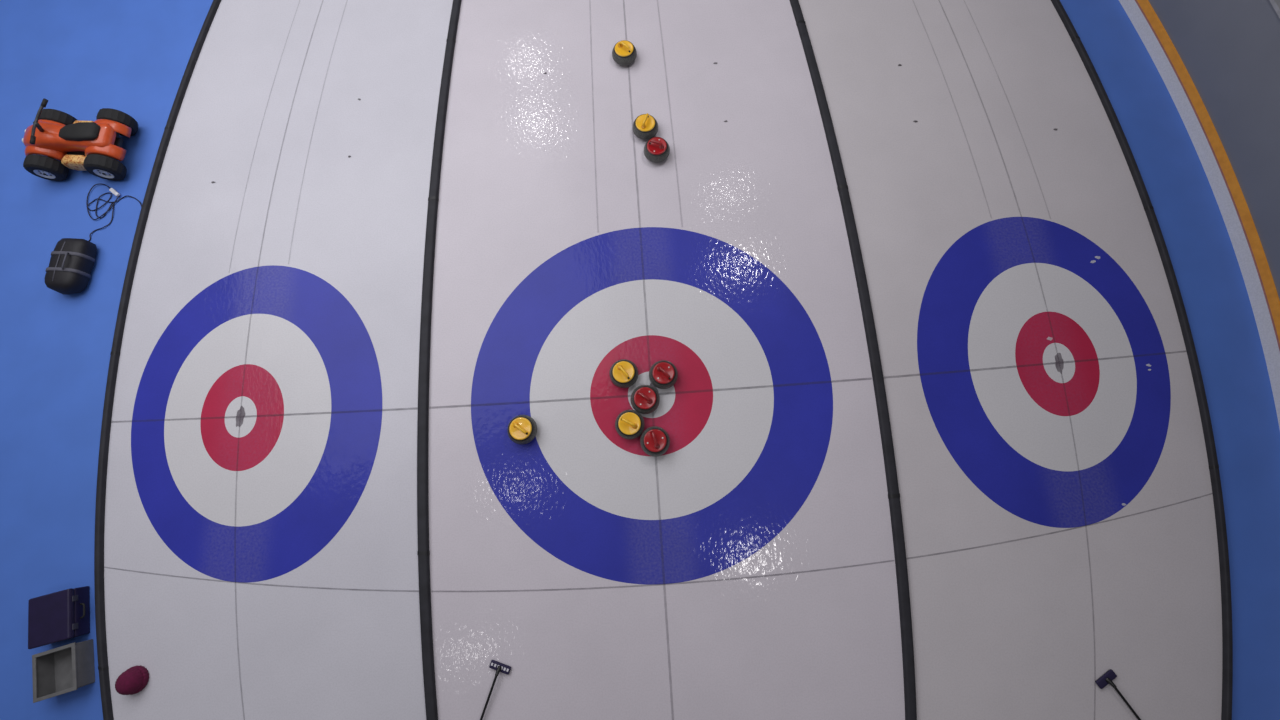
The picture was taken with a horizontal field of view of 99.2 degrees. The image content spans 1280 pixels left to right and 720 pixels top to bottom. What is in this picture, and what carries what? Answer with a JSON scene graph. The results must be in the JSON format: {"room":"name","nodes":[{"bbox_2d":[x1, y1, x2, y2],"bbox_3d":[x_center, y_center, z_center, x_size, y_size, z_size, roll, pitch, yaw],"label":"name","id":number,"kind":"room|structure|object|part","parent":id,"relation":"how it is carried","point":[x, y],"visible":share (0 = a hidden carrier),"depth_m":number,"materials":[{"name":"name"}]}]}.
{"room":"ice rink","nodes":[
{"label":"ice rink","id":0,"kind":"room"},
{"bbox_2d":[0,0,1279,719],"bbox_3d":[-0.073,-2.563,6.106,24.000,0.001,24.000,-4,76,0],"label":"floor","id":1,"kind":"structure","parent":0,"point":[83,57],"depth_m":5.66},
{"bbox_2d":[28,586,89,648],"bbox_3d":[-5.221,2.312,4.916,0.405,0.193,0.426,-14,76,-2],"label":"equipment case","id":2,"kind":"object","parent":1,"relation":"on","point":[62,615],"visible":1,"depth_m":4.84,"materials":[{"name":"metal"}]},
{"bbox_3d":[-5.045,2.268,4.930,0.041,0.016,0.136,-14,76,-2],"label":"case handle","id":3,"kind":"part","parent":2,"relation":"part of","materials":[{"name":"black plastic"}]},
{"bbox_2d":[32,639,94,702],"bbox_3d":[-5.093,2.737,4.817,0.370,0.178,0.390,-16,76,-3],"label":"crate","id":4,"kind":"object","parent":1,"relation":"on","point":[64,669],"visible":1,"depth_m":4.82,"materials":[{"name":"grey plastic"}]},
{"bbox_2d":[44,238,96,294],"bbox_3d":[-5.985,-1.000,5.707,0.344,0.272,0.630,2,76,2],"label":"bag","id":5,"kind":"object","parent":1,"relation":"on","point":[72,260],"visible":1,"depth_m":5.65,"materials":[{"name":"black fabric"}]},
{"bbox_2d":[22,98,137,180],"bbox_3d":[-6.193,-2.407,5.899,1.105,0.580,0.734,0,76,1],"label":"toy car","id":6,"kind":"object","parent":1,"relation":"on","point":[54,134],"visible":1,"depth_m":5.86,"materials":[{"name":"orange plastic"},{"name":"black rubber"},{"name":"cork"}]},
{"bbox_3d":[-6.146,-2.166,5.977,0.300,0.190,0.120,0,76,1],"label":"panel","id":7,"kind":"part","parent":6,"relation":"part of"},
{"bbox_3d":[-5.979,-2.430,5.799,0.420,0.095,0.210,0,76,1],"label":"seat","id":8,"kind":"part","parent":6,"relation":"part of","materials":[{"name":"black plastic"}]},
{"bbox_2d":[86,183,141,240],"bbox_3d":[-5.787,-1.615,5.970,0.657,0.042,0.760,-4,76,0],"label":"power cable","id":9,"kind":"object","parent":1,"relation":"on","point":[112,190],"visible":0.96,"depth_m":6.01,"materials":[{"name":"black rubber"}]},
{"bbox_2d":[94,0,220,719],"bbox_3d":[-4.868,-1.016,5.789,1.161,0.070,11.742,-4,76,0],"label":"barrier","id":10,"kind":"object","parent":1,"relation":"on","point":[103,667],"visible":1,"depth_m":5.49,"materials":[{"name":"grey plastic"}]},
{"bbox_2d":[104,0,452,719],"bbox_3d":[-3.497,-1.254,5.834,3.874,0.003,14.072,-4,76,0],"label":"sheet","id":11,"kind":"object","parent":1,"relation":"on","point":[261,537],"visible":1,"depth_m":5.48,"materials":[{"name":"grey"}]},
{"bbox_2d":[115,665,148,694],"bbox_3d":[-4.481,2.824,4.776,0.228,0.150,0.228,-4,76,0],"label":"hat","id":12,"kind":"object","parent":11,"relation":"on","point":[134,679],"visible":1,"depth_m":4.75,"materials":[{"name":"red fabric"}]},
{"bbox_2d":[417,0,460,719],"bbox_3d":[-1.958,-1.363,5.813,0.663,0.070,14.093,-3,76,0],"label":"barrier","id":13,"kind":"object","parent":1,"relation":"on","point":[423,552],"visible":1,"depth_m":5.38,"materials":[{"name":"grey plastic"}]},
{"bbox_2d":[428,0,904,719],"bbox_3d":[-0.017,-1.501,5.821,4.489,0.003,14.533,-4,76,0],"label":"sheet","id":14,"kind":"object","parent":1,"relation":"on","point":[745,569],"visible":0.87,"depth_m":5.39,"materials":[{"name":"grey"}]},
{"bbox_2d":[480,660,510,719],"bbox_3d":[-1.372,3.109,4.679,0.188,0.073,0.954,18,77,5],"label":"brush","id":15,"kind":"object","parent":14,"relation":"on","point":[499,667],"visible":1,"depth_m":4.77,"materials":[{"name":"black plastic"}]},
{"bbox_2d":[495,666,501,675],"bbox_3d":[-1.240,2.720,4.764,0.042,0.058,0.079,18,77,5],"label":"socket","id":16,"kind":"object","parent":15,"relation":"attached to","point":[498,669],"depth_m":4.76,"materials":[{"name":"plastic"}]},
{"bbox_2d":[507,415,536,443],"bbox_3d":[-1.132,0.659,5.199,0.284,0.222,0.284,35,79,9],"label":"stone","id":17,"kind":"object","parent":14,"relation":"on","point":[522,429],"visible":1,"depth_m":5.16,"materials":[{"name":"yellow plastic"}]},
{"bbox_3d":[-1.130,0.645,5.127,0.149,0.077,0.032,35,79,9],"label":"handle","id":18,"kind":"part","parent":17,"relation":"part of","materials":[{"name":"yellow plastic"}]},
{"bbox_2d":[609,359,637,387],"bbox_3d":[-0.159,0.124,5.310,0.284,0.222,0.284,-38,78,-8],"label":"stone","id":19,"kind":"object","parent":14,"relation":"on","point":[623,373],"visible":1,"depth_m":5.27,"materials":[{"name":"stone"}]},
{"bbox_3d":[-0.157,0.111,5.238,0.032,0.077,0.149,-38,78,-8],"label":"handle","id":20,"kind":"part","parent":19,"relation":"part of","materials":[{"name":"yellow plastic"}]},
{"bbox_2d":[612,40,636,65],"bbox_3d":[-0.180,-3.524,6.208,0.284,0.222,0.284,37,80,9],"label":"stone","id":21,"kind":"object","parent":14,"relation":"on","point":[624,53],"visible":1,"depth_m":6.17,"materials":[{"name":"yellow plastic"}]},
{"bbox_3d":[-0.178,-3.538,6.136,0.149,0.077,0.032,37,80,9],"label":"handle","id":22,"kind":"part","parent":21,"relation":"part of","materials":[{"name":"yellow plastic"}]},
{"bbox_2d":[615,410,644,438],"bbox_3d":[-0.099,0.610,5.189,0.284,0.222,0.284,27,78,8],"label":"stone","id":23,"kind":"object","parent":14,"relation":"on","point":[629,424],"visible":1,"depth_m":5.15,"materials":[{"name":"yellow plastic"}]},
{"bbox_3d":[-0.104,0.590,5.119,0.149,0.077,0.032,27,78,8],"label":"handle","id":24,"kind":"part","parent":23,"relation":"part of","materials":[{"name":"yellow plastic"}]},
{"bbox_2d":[631,385,659,413],"bbox_3d":[0.050,0.373,5.244,0.284,0.222,0.284,33,79,9],"label":"stone","id":25,"kind":"object","parent":14,"relation":"on","point":[645,399],"visible":1,"depth_m":5.21,"materials":[{"name":"red plastic"}]},
{"bbox_3d":[0.044,0.353,5.174,0.149,0.077,0.032,33,79,9],"label":"handle","id":26,"kind":"part","parent":25,"relation":"part of","materials":[{"name":"red plastic"}]},
{"bbox_2d":[633,113,657,139],"bbox_3d":[0.059,-2.576,5.970,0.284,0.222,0.284,20,77,6],"label":"stone","id":27,"kind":"object","parent":14,"relation":"on","point":[645,126],"visible":0.99,"depth_m":5.93,"materials":[{"name":"yellow plastic"}]},
{"bbox_3d":[0.059,-2.598,5.900,0.032,0.077,0.149,20,77,6],"label":"handle","id":28,"kind":"part","parent":27,"relation":"part of","materials":[{"name":"yellow plastic"}]},
{"bbox_2d":[640,426,669,456],"bbox_3d":[0.143,0.765,5.146,0.284,0.222,0.284,-18,77,-3],"label":"stone","id":29,"kind":"object","parent":14,"relation":"on","point":[654,441],"visible":1,"depth_m":5.11,"materials":[{"name":"red plastic"}]},
{"bbox_3d":[0.140,0.744,5.076,0.032,0.077,0.149,-18,77,-3],"label":"handle","id":30,"kind":"part","parent":29,"relation":"part of","materials":[{"name":"red plastic"}]},
{"bbox_2d":[644,137,669,162],"bbox_3d":[0.182,-2.296,5.898,0.284,0.222,0.284,21,78,6],"label":"stone","id":31,"kind":"object","parent":14,"relation":"on","point":[656,149],"visible":1,"depth_m":5.86,"materials":[{"name":"red plastic"}]},
{"bbox_3d":[0.176,-2.315,5.828,0.149,0.077,0.032,21,78,6],"label":"handle","id":32,"kind":"part","parent":31,"relation":"part of","materials":[{"name":"red plastic"}]},
{"bbox_2d":[649,360,677,388],"bbox_3d":[0.229,0.134,5.299,0.284,0.222,0.284,43,81,10],"label":"stone","id":33,"kind":"object","parent":14,"relation":"on","point":[663,374],"visible":1,"depth_m":5.26,"materials":[{"name":"stone"}]},
{"bbox_3d":[0.230,0.120,5.228,0.149,0.077,0.032,43,81,10],"label":"handle","id":34,"kind":"part","parent":33,"relation":"part of","materials":[{"name":"red plastic"}]},
{"bbox_2d":[790,0,916,719],"bbox_3d":[1.905,-1.637,5.799,0.698,0.070,14.029,-5,76,0],"label":"barrier","id":35,"kind":"object","parent":1,"relation":"on","point":[860,275],"visible":1,"depth_m":5.31,"materials":[{"name":"grey plastic"}]},
{"bbox_2d":[798,0,1221,719],"bbox_3d":[3.412,-1.728,5.805,3.842,0.003,14.006,-4,76,0],"label":"sheet","id":36,"kind":"object","parent":1,"relation":"on","point":[1055,488],"visible":1,"depth_m":5.34,"materials":[{"name":"grey"}]},
{"bbox_2d":[1095,669,1140,719],"bbox_3d":[4.246,3.093,4.564,0.188,0.073,0.954,-33,78,-7],"label":"brush","id":37,"kind":"object","parent":36,"relation":"on","point":[1107,678],"visible":1,"depth_m":4.65,"materials":[{"name":"black plastic"}]},
{"bbox_2d":[1105,678,1116,687],"bbox_3d":[4.014,2.753,4.645,0.042,0.058,0.079,-33,78,-7],"label":"socket","id":38,"kind":"object","parent":37,"relation":"attached to","point":[1107,680],"depth_m":4.64,"materials":[{"name":"plastic"}]},
{"bbox_2d":[1051,0,1232,719],"bbox_3d":[4.768,-1.610,5.731,1.186,0.070,11.373,-5,76,0],"label":"barrier","id":39,"kind":"object","parent":1,"relation":"on","point":[1226,603],"visible":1,"depth_m":5.28,"materials":[{"name":"grey plastic"}]},
{"bbox_2d":[1119,0,1279,428],"bbox_3d":[5.323,-2.990,5.531,1.371,1.100,12.666,-7,76,-1],"label":"wall","id":40,"kind":"structure","parent":0,"point":[1218,61],"depth_m":5.49,"materials":[{"name":"paint"}]}
]}

